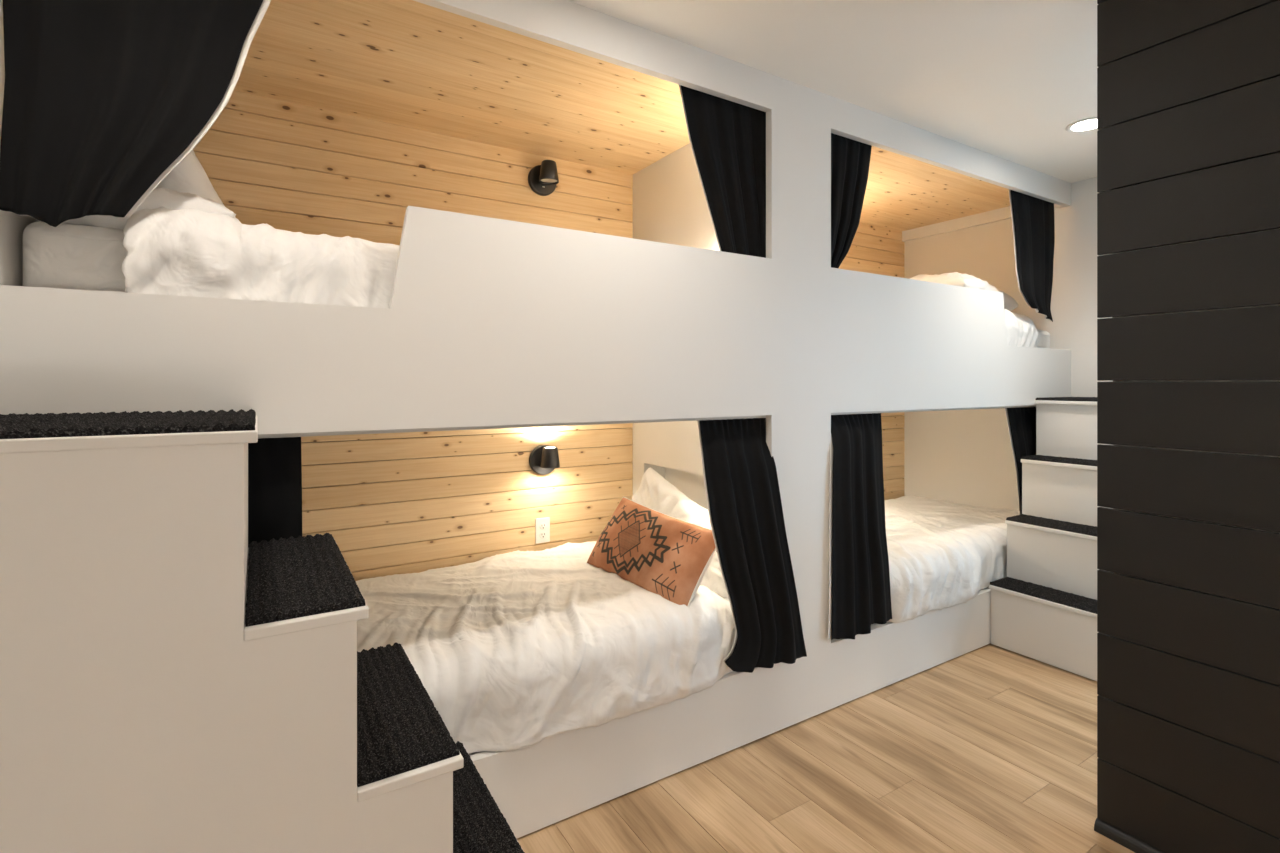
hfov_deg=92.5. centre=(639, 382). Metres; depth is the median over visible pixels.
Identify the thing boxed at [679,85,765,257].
curtain
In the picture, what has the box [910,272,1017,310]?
pillow
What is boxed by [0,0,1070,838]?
frame
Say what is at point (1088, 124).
recessed light
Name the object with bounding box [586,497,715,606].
patterned cushion
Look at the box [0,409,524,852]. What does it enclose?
staircase
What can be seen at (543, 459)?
reading lamp
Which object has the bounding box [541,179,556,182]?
diffuser
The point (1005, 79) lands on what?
ceiling
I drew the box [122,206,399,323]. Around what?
duvet
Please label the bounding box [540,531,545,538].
socket
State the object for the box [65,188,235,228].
pillow
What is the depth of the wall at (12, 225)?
1.25 m
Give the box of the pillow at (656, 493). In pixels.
[632,467,708,525]
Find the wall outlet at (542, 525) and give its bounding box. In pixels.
[535,517,549,543]
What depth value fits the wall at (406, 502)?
2.63 m
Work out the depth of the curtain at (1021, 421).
3.28 m
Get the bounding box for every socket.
[540,523,545,529]
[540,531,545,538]
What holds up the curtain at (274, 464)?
hanging from the frame
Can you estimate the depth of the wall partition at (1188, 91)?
1.60 m
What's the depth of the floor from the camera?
1.98 m
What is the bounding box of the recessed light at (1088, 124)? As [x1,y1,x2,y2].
[1065,117,1096,132]
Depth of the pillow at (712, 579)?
2.28 m
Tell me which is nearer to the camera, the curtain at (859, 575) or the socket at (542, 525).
the curtain at (859, 575)
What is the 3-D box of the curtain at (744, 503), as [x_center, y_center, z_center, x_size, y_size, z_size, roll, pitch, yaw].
[0.420,0.579,2.212,0.448,0.896,0.127,0,0,-32]
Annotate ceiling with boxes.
[568,0,1097,182]
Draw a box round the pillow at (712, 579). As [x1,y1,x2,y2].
[700,506,728,598]
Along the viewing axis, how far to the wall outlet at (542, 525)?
2.90 m
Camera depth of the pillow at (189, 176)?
1.50 m
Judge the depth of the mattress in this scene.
3.50 m
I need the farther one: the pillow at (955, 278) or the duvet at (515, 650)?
the pillow at (955, 278)
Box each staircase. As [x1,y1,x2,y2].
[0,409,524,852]
[989,397,1111,680]
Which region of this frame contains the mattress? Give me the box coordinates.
[1036,330,1049,347]
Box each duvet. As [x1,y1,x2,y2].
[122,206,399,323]
[356,541,735,753]
[884,495,1019,622]
[1004,309,1037,347]
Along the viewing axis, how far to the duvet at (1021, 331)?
3.29 m
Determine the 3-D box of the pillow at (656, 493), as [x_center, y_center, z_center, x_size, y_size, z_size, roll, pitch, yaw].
[0.111,0.630,2.664,0.203,0.484,0.603,0,0,-36]
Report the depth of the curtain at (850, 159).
2.53 m
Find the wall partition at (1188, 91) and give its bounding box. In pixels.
[1094,0,1279,852]
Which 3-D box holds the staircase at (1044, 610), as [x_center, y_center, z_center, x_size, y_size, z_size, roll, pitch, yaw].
[2.230,0.685,3.017,0.857,1.219,0.554,0,0,-32]
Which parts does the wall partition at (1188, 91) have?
shoe moulding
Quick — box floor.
[517,643,1134,852]
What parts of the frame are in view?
trim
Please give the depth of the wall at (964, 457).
3.83 m
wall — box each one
[0,0,37,285]
[193,91,903,580]
[903,177,1111,510]
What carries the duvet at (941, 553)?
on the mattress
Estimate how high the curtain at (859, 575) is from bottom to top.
0.888 m
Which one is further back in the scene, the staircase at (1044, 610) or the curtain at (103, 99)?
the staircase at (1044, 610)
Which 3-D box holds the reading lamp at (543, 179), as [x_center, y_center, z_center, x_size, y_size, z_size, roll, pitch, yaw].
[-0.433,-0.955,2.848,0.140,0.140,0.131,0,0,-32]
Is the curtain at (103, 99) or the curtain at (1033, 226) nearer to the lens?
the curtain at (103, 99)
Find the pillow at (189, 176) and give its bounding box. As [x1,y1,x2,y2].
[155,150,223,205]
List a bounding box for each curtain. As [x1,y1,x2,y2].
[0,0,270,227]
[244,437,301,615]
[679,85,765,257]
[697,418,806,672]
[828,413,891,639]
[831,133,871,267]
[1005,407,1035,514]
[1009,189,1054,321]
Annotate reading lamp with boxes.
[528,160,558,195]
[529,445,559,474]

